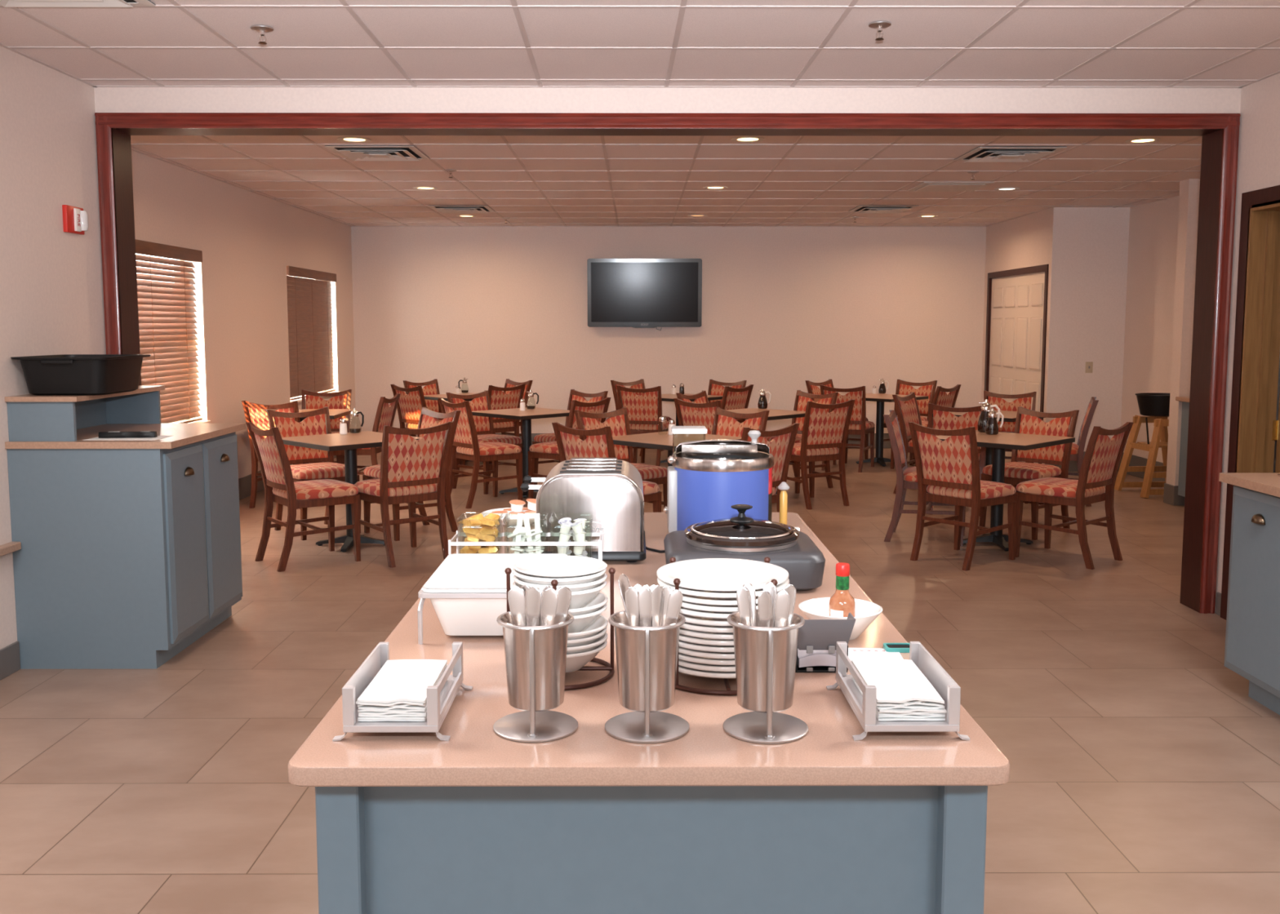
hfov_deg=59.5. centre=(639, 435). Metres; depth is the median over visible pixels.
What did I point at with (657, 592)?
utensil
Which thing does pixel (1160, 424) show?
high chair
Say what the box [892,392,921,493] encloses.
dining chair
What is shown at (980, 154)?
ceiling vent
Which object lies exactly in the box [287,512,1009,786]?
countertop
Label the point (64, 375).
tub
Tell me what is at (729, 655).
dinner plate
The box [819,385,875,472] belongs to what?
dining chair
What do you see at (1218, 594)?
baseboard
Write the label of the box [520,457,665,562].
toaster
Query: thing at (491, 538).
packet
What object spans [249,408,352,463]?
dining table
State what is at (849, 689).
tray
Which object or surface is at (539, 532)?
packet
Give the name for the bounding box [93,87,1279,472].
wall
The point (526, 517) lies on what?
packet
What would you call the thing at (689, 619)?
dinner plate
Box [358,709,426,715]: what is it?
paper napkin
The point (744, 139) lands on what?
recessed light
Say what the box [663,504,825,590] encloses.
slow cooker
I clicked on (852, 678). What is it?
paper napkin
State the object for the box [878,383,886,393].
bottle
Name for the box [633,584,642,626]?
utensil
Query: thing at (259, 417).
dining chair
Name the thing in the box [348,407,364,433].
dispenser
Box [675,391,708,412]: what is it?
dining chair
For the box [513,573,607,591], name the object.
bowl
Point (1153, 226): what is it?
wall
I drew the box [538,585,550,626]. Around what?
utensil
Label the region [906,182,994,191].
ceiling vent
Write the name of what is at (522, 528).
packet
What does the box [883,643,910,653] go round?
frame
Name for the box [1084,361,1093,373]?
light switch
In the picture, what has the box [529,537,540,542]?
packet
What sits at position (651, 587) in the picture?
utensil
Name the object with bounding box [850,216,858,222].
sprinkler
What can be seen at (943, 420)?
dining chair
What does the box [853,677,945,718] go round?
paper napkin
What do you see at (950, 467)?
dining chair
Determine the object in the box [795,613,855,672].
caddy
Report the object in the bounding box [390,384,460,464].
dining chair
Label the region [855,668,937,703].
paper napkin
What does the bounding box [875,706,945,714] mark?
paper napkin
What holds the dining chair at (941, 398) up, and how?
on the floor
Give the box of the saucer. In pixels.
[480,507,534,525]
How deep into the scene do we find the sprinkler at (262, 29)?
4.58 m
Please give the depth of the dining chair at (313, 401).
10.96 m
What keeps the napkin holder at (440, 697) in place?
on the countertop at (474, 755)
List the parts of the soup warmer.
lid, lid knob, red print panel, dark print panel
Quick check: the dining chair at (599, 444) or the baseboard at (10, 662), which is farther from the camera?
the dining chair at (599, 444)
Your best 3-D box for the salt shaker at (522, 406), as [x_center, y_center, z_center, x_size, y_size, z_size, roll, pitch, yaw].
[-1.076,-0.281,10.268,0.053,0.110,0.053,0,6,0]
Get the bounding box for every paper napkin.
[355,664,446,706]
[357,659,447,703]
[357,664,447,706]
[357,707,426,712]
[357,715,426,719]
[357,716,426,721]
[358,702,426,710]
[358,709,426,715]
[358,713,426,717]
[851,658,944,703]
[851,676,945,720]
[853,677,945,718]
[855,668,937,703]
[875,701,943,707]
[875,704,944,709]
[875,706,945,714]
[875,711,945,715]
[878,707,946,713]
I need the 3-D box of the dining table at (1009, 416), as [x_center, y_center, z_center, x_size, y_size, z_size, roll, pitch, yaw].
[3.127,0.181,9.988,0.750,0.754,0.750,6,8,45]
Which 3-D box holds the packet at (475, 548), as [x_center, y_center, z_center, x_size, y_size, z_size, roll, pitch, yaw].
[-0.405,0.265,2.735,0.030,0.027,0.048,-1,6,-13]
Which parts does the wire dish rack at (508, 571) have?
rod, rod, rod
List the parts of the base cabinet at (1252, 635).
cup pull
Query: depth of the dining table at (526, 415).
10.15 m
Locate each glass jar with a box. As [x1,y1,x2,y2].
[457,513,503,553]
[502,514,548,553]
[549,515,593,558]
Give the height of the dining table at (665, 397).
0.754 m
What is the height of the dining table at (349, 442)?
0.754 m
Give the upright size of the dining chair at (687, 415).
0.907 m
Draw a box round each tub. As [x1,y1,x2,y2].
[10,354,151,395]
[671,426,707,453]
[1135,392,1169,417]
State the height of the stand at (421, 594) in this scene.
0.104 m
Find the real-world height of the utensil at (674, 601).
0.178 m
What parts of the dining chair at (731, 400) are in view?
leg, backrest, rail, leg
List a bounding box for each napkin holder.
[332,641,472,741]
[826,641,969,740]
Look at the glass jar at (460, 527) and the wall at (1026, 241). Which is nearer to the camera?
the glass jar at (460, 527)
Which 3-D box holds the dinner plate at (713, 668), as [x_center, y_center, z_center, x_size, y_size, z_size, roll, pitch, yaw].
[0.152,0.397,2.039,0.239,0.021,0.239,0,6,0]
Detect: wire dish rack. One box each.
[504,567,615,690]
[669,556,777,695]
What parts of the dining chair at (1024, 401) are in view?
leg, seat frame, rail, backrest, leg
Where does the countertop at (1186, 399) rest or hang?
on the base cabinet at (1185, 406)
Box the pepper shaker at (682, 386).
[679,383,684,394]
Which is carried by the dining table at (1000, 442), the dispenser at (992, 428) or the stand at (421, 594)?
the dispenser at (992, 428)
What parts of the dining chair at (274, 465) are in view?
leg, rail, backrest, rail, leg, seat frame, seat, leg, leg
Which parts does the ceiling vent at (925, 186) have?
panel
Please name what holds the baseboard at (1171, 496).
attached to the wall at (1188, 199)
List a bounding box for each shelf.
[4,386,164,401]
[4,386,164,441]
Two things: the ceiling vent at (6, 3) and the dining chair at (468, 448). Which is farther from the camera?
the dining chair at (468, 448)
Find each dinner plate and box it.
[656,558,789,591]
[657,577,789,598]
[658,584,783,605]
[678,640,734,652]
[678,646,734,659]
[678,653,735,665]
[678,659,735,671]
[678,665,735,678]
[679,613,732,626]
[679,627,733,639]
[679,634,733,645]
[680,600,758,612]
[680,607,733,618]
[680,622,733,632]
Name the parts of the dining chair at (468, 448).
leg, rail, backrest, rail, leg, seat frame, seat, leg, leg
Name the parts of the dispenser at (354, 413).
handle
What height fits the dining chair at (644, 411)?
0.907 m
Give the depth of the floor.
4.30 m
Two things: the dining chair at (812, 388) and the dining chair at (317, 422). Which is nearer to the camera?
the dining chair at (317, 422)
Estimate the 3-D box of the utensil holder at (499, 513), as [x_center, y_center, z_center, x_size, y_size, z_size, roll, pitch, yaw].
[-0.447,0.258,3.571,0.052,0.028,0.052,0,6,0]
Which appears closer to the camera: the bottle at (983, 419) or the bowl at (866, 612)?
the bowl at (866, 612)
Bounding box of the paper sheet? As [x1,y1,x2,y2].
[82,435,172,440]
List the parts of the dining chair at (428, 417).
leg, seat frame, seat, leg, leg, backrest, rail, leg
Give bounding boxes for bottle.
[757,395,767,408]
[777,481,789,524]
[828,562,855,617]
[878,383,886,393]
[977,410,989,432]
[985,417,999,435]
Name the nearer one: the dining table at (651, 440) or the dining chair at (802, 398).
the dining table at (651, 440)
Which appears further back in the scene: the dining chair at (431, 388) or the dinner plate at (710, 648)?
the dining chair at (431, 388)
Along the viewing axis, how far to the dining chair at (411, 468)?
7.24 m
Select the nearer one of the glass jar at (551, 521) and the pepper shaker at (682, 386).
the glass jar at (551, 521)
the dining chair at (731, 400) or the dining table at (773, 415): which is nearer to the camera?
the dining table at (773, 415)
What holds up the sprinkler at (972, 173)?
attached to the ceiling
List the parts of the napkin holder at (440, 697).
panel, panel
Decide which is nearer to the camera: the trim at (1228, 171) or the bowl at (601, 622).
the bowl at (601, 622)
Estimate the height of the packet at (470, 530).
0.027 m
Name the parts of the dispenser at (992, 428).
handle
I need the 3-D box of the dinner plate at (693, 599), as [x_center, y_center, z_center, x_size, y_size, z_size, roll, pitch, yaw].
[0.153,0.281,2.029,0.239,0.021,0.239,0,6,0]
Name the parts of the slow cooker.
lid knob, glass lid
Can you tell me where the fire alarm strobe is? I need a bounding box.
[62,204,88,235]
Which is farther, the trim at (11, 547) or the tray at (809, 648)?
the trim at (11, 547)
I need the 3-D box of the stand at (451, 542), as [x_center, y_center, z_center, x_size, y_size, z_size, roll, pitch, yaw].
[-0.278,0.304,2.757,0.366,0.118,0.126,0,6,0]
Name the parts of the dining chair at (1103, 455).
leg, leg, seat, seat frame, leg, rail, backrest, rail, leg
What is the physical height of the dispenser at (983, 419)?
0.241 m
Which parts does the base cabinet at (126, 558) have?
door, cup pull, door, cup pull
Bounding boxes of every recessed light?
[337,137,371,142]
[413,186,437,190]
[456,214,475,217]
[688,214,706,217]
[703,186,727,189]
[731,136,764,142]
[918,215,937,217]
[994,187,1019,191]
[1124,137,1160,143]
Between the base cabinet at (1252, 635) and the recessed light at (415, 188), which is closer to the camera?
the base cabinet at (1252, 635)
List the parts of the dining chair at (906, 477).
rail, leg, leg, backrest, seat, seat frame, leg, leg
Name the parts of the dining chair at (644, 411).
leg, leg, rail, backrest, rail, seat, seat frame, leg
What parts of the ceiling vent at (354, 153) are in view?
plate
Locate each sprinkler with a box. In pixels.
[250,25,273,44]
[444,169,456,178]
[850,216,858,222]
[868,21,891,40]
[967,171,978,180]
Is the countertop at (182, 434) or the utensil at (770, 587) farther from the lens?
the countertop at (182, 434)
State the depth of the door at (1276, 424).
5.70 m
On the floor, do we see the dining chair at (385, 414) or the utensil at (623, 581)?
the dining chair at (385, 414)
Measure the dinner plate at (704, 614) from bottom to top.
0.021 m
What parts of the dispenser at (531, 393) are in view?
handle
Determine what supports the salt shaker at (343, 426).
on the dining table at (349, 442)
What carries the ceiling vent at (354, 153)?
in the ceiling
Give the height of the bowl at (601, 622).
0.046 m
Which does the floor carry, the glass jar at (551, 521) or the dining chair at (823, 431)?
the dining chair at (823, 431)
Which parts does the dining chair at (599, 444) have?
leg, rail, backrest, leg, seat, seat frame, leg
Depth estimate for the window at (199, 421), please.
9.00 m
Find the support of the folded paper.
in the caddy
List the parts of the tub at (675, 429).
lid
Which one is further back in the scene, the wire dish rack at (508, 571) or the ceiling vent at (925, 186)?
the ceiling vent at (925, 186)
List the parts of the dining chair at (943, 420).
leg, rail, backrest, leg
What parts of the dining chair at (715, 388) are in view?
leg, backrest, rail, leg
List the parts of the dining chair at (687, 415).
leg, rail, backrest, leg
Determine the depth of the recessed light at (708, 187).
9.85 m
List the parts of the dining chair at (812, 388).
leg, rail, backrest, leg, leg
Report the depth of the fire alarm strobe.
5.46 m
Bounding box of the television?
[586,258,702,330]
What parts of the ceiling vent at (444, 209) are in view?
plate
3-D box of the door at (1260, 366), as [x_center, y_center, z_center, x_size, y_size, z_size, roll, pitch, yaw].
[3.152,-0.045,5.242,0.180,2.130,0.980,0,6,0]
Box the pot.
[685,455,759,459]
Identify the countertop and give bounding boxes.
[4,423,245,448]
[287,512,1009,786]
[1175,396,1189,402]
[1218,472,1279,497]
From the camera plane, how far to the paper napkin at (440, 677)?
1.72 m
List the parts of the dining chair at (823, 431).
leg, leg, seat frame, seat, rail, backrest, rail, leg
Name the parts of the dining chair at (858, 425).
leg, rail, backrest, rail, seat frame, seat, leg, leg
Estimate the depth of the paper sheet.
5.01 m
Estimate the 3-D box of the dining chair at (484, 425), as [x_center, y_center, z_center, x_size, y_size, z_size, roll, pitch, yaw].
[-1.440,0.054,10.501,0.597,0.907,0.478,5,8,44]
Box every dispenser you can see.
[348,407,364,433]
[457,377,468,393]
[525,390,538,409]
[757,388,771,408]
[878,378,888,393]
[977,399,999,432]
[985,408,1004,435]
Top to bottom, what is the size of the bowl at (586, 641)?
0.046 m
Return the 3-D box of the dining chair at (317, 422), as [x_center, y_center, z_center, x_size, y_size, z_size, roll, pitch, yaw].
[-2.412,0.268,8.316,0.478,0.907,0.597,-5,7,-40]
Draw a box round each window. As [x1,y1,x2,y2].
[168,259,210,423]
[290,391,337,403]
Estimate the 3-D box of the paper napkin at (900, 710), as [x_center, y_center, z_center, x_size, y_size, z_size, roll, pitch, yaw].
[0.418,0.413,1.822,0.103,0.006,0.208,0,6,-1]
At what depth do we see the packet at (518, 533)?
2.72 m
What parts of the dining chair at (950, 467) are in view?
leg, rail, backrest, rail, leg, seat frame, seat, leg, leg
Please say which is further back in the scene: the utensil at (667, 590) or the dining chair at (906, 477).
the dining chair at (906, 477)
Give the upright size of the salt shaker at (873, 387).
0.092 m
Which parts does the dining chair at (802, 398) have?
seat, leg, leg, backrest, rail, leg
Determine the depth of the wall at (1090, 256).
11.67 m
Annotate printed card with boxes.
[848,648,903,661]
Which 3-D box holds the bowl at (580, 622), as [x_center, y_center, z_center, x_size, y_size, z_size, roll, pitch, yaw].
[-0.144,0.330,2.026,0.169,0.046,0.169,0,6,0]
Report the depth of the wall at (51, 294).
5.19 m
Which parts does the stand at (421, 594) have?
leg, frame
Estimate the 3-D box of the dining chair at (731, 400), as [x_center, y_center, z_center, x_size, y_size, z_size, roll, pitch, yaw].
[0.831,-0.089,11.968,0.597,0.907,0.478,5,7,40]
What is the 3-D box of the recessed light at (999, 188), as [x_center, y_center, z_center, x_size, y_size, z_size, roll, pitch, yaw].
[3.265,-2.189,9.966,0.216,0.007,0.216,0,6,0]
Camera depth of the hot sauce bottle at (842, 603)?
2.25 m
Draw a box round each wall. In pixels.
[0,46,106,649]
[93,87,1279,472]
[131,150,355,479]
[351,226,986,433]
[981,207,1053,464]
[1044,207,1129,471]
[1120,195,1179,462]
[1165,178,1199,485]
[1214,73,1279,613]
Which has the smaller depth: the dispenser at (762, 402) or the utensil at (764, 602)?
the utensil at (764, 602)
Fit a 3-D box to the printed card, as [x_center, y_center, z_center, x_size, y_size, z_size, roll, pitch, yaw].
[0.449,0.422,2.151,0.104,0.002,0.090,0,6,3]
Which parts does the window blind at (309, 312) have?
ladder cord, rail, ladder cord, ladder cord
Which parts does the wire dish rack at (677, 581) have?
rod, rod, rod, rod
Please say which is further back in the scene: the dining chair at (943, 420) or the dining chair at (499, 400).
the dining chair at (499, 400)
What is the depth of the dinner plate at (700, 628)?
1.92 m
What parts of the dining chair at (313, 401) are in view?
leg, rail, backrest, rail, leg, leg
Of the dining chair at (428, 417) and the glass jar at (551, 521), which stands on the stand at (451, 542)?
the glass jar at (551, 521)
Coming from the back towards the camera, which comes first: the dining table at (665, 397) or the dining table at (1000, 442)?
the dining table at (665, 397)
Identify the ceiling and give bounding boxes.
[0,0,1279,226]
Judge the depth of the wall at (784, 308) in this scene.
13.87 m
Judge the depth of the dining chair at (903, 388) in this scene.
12.85 m
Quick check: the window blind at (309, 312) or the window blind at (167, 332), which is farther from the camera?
the window blind at (309, 312)
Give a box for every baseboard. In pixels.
[0,640,20,680]
[238,455,336,500]
[408,433,909,448]
[1119,453,1164,481]
[1163,483,1184,506]
[1215,591,1221,616]
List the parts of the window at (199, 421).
sill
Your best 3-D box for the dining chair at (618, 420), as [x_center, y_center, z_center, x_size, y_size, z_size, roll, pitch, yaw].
[-0.115,0.274,8.257,0.478,0.907,0.597,-5,7,-40]
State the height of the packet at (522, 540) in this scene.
0.023 m
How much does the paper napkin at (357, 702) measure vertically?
0.007 m
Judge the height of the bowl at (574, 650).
0.046 m
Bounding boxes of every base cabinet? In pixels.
[6,431,242,669]
[315,786,987,913]
[1177,401,1189,497]
[1223,485,1279,715]
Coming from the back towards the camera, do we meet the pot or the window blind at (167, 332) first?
the window blind at (167, 332)
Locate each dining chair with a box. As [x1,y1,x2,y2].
[241,400,321,509]
[245,422,360,572]
[266,406,360,540]
[293,389,351,464]
[324,393,400,475]
[353,422,453,568]
[362,407,461,541]
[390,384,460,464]
[403,379,443,436]
[437,398,522,508]
[445,390,522,494]
[461,383,525,465]
[501,378,532,441]
[528,397,610,498]
[532,389,608,484]
[551,422,662,512]
[574,407,666,507]
[610,378,671,462]
[616,385,668,466]
[673,398,721,434]
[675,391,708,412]
[707,379,746,403]
[711,407,769,437]
[720,384,753,423]
[741,423,799,512]
[764,390,838,493]
[774,400,854,509]
[804,379,868,463]
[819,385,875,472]
[883,379,937,463]
[883,409,965,546]
[890,384,961,469]
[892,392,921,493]
[908,422,1017,570]
[926,403,986,511]
[979,406,1079,540]
[983,391,1036,466]
[1014,422,1133,569]
[1024,396,1098,506]
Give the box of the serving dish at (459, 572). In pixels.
[421,553,567,635]
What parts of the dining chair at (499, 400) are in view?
leg, seat, seat frame, rail, backrest, rail, leg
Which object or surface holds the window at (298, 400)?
in the wall at (247, 241)
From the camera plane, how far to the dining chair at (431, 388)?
12.99 m
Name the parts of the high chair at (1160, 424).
leg, cross rail, rail, arm rail, leg, seat, rail, arm rail, leg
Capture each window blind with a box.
[135,240,202,423]
[286,266,336,400]
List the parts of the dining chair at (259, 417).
leg, rail, backrest, leg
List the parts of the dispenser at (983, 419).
handle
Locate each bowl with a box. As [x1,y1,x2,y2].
[512,568,606,585]
[512,580,606,608]
[513,555,607,578]
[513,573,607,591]
[565,640,607,672]
[566,632,608,654]
[567,614,608,639]
[567,626,607,647]
[568,591,608,615]
[568,604,607,633]
[798,597,882,639]
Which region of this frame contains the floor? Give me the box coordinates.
[0,448,1279,913]
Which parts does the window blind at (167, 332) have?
ladder cord, ladder cord, rail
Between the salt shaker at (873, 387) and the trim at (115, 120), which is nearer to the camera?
the trim at (115, 120)
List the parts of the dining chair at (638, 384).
leg, rail, backrest, leg, leg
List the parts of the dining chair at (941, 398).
leg, leg, seat, leg, backrest, rail, leg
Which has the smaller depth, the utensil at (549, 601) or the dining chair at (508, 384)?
the utensil at (549, 601)
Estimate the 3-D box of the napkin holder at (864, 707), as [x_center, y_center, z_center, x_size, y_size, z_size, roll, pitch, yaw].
[0.415,0.412,1.830,0.177,0.083,0.252,0,6,0]
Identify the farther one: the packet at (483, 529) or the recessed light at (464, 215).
the recessed light at (464, 215)
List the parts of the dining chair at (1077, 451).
seat frame, seat, backrest, leg, leg, rail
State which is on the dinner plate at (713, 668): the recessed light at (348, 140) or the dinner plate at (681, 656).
the dinner plate at (681, 656)
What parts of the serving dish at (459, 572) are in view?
dish, lid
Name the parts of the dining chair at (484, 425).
leg, rail, backrest, rail, leg, leg, seat, seat frame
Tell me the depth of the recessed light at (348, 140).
7.33 m
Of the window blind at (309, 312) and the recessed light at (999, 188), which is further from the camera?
the window blind at (309, 312)
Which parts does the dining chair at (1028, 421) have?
leg, leg, seat frame, seat, leg, rail, backrest, rail, leg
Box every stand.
[417,589,506,644]
[448,530,602,560]
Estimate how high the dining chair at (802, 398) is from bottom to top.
0.907 m
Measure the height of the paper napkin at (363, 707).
0.006 m
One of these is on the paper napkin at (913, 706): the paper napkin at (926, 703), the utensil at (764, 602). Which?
the paper napkin at (926, 703)
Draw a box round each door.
[988,271,1044,463]
[1235,200,1279,472]
[1271,393,1279,472]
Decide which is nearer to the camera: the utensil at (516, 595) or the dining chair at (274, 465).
the utensil at (516, 595)
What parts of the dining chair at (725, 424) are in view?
leg, backrest, rail, leg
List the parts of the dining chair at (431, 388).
leg, rail, backrest, leg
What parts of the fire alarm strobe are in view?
label plate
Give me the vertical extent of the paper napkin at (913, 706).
0.005 m
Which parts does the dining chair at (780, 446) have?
leg, backrest, rail, seat, seat frame, rail, leg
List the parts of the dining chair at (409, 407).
leg, rail, backrest, rail, leg, seat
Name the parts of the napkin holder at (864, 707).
panel, panel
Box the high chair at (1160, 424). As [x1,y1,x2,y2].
[1114,414,1168,498]
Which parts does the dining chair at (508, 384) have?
leg, backrest, rail, leg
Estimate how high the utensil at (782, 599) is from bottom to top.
0.180 m
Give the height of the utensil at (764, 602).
0.180 m
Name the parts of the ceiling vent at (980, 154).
plate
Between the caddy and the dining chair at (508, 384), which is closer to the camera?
the caddy
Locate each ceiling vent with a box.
[0,0,155,7]
[324,145,430,160]
[428,205,494,213]
[848,205,919,213]
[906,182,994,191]
[953,146,1066,162]
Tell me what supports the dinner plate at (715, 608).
on the dinner plate at (704, 614)
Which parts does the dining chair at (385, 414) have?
leg, seat frame, seat, leg, backrest, rail, leg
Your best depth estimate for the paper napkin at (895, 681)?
1.81 m
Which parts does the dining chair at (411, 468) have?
leg, leg, seat, seat frame, leg, rail, backrest, rail, leg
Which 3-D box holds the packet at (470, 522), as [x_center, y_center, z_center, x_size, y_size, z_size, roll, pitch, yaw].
[-0.409,0.213,2.731,0.029,0.017,0.048,-4,7,-32]
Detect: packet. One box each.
[460,546,480,553]
[462,513,483,524]
[462,524,480,534]
[463,519,480,526]
[466,533,479,542]
[467,539,480,550]
[475,533,496,542]
[476,524,498,534]
[477,517,499,526]
[478,546,499,553]
[480,513,500,524]
[480,539,495,547]
[506,531,527,537]
[510,546,525,552]
[511,536,526,546]
[512,527,525,536]
[514,513,523,553]
[523,513,533,553]
[523,530,542,538]
[524,546,539,552]
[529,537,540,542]
[534,513,541,553]
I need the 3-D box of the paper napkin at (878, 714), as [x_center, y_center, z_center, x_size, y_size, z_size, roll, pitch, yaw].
[0.418,0.420,1.828,0.103,0.005,0.208,0,6,0]
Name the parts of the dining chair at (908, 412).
leg, rail, backrest, seat, seat frame, leg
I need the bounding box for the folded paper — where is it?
[797,648,835,667]
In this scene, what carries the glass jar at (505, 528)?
on the stand at (451, 542)
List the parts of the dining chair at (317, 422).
leg, rail, backrest, leg, rail, seat, seat frame, leg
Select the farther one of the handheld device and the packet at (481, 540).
the handheld device
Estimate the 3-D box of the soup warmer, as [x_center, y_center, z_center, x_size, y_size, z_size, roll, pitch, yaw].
[0.238,0.143,3.401,0.334,0.314,0.308,0,6,0]
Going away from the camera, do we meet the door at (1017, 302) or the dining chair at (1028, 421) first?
the dining chair at (1028, 421)
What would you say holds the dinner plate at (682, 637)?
on the dinner plate at (710, 648)
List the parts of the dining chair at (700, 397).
leg, rail, backrest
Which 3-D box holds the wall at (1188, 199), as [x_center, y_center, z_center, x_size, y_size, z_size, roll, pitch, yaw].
[4.827,-0.774,9.527,0.520,2.745,0.160,0,6,0]
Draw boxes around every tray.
[342,675,463,733]
[795,644,848,672]
[835,674,959,732]
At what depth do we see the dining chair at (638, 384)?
12.87 m
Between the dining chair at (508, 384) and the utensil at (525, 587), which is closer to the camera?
the utensil at (525, 587)
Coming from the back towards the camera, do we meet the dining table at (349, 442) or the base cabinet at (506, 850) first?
the dining table at (349, 442)
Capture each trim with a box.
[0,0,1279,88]
[0,542,21,556]
[94,112,1240,128]
[95,112,122,354]
[111,128,1223,613]
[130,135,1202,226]
[1199,113,1239,613]
[1220,185,1279,620]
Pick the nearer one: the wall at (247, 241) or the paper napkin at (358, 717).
the paper napkin at (358, 717)
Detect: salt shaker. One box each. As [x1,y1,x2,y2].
[339,418,347,434]
[455,385,459,393]
[520,399,525,410]
[657,416,666,435]
[667,419,675,435]
[671,384,675,394]
[871,386,875,393]
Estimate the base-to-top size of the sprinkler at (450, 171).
0.062 m
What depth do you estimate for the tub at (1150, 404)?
10.07 m
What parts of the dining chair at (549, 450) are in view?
leg, seat, seat frame, leg, backrest, rail, leg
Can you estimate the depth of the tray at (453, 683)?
1.71 m
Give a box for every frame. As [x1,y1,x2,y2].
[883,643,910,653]
[984,264,1048,463]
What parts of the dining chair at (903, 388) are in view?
leg, seat, backrest, rail, leg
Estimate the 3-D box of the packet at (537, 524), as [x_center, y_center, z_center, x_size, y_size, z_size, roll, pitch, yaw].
[-0.248,0.267,2.728,0.018,0.155,0.006,-1,6,-6]
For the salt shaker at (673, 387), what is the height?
0.110 m
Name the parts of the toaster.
lever knob, lever knob, lever, lever, panel, panel, power cord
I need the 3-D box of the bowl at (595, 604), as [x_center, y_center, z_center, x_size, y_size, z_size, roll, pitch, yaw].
[-0.142,0.317,2.025,0.169,0.046,0.169,0,6,0]
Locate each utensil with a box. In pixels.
[507,586,526,626]
[520,584,529,626]
[524,586,542,626]
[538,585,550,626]
[540,587,558,626]
[554,586,571,624]
[617,573,630,617]
[625,586,639,626]
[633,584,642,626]
[637,586,652,626]
[648,585,656,591]
[651,585,663,626]
[661,586,672,626]
[664,589,683,626]
[736,586,751,626]
[742,582,755,626]
[757,591,772,627]
[763,582,777,627]
[774,590,790,626]
[783,584,795,626]
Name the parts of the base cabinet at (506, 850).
corner post, corner post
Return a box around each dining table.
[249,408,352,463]
[281,431,421,552]
[423,392,483,465]
[471,407,569,497]
[612,431,741,466]
[660,393,722,462]
[726,408,805,493]
[842,393,928,466]
[932,410,1043,466]
[935,430,1075,551]
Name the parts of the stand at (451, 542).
post, post, rail, rail, post, post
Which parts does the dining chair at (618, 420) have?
leg, rail, backrest, leg, seat, seat frame, leg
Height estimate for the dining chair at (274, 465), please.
0.907 m
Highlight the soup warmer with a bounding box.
[663,430,773,533]
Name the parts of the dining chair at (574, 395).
leg, seat, leg, backrest, rail, leg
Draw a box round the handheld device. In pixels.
[98,431,157,438]

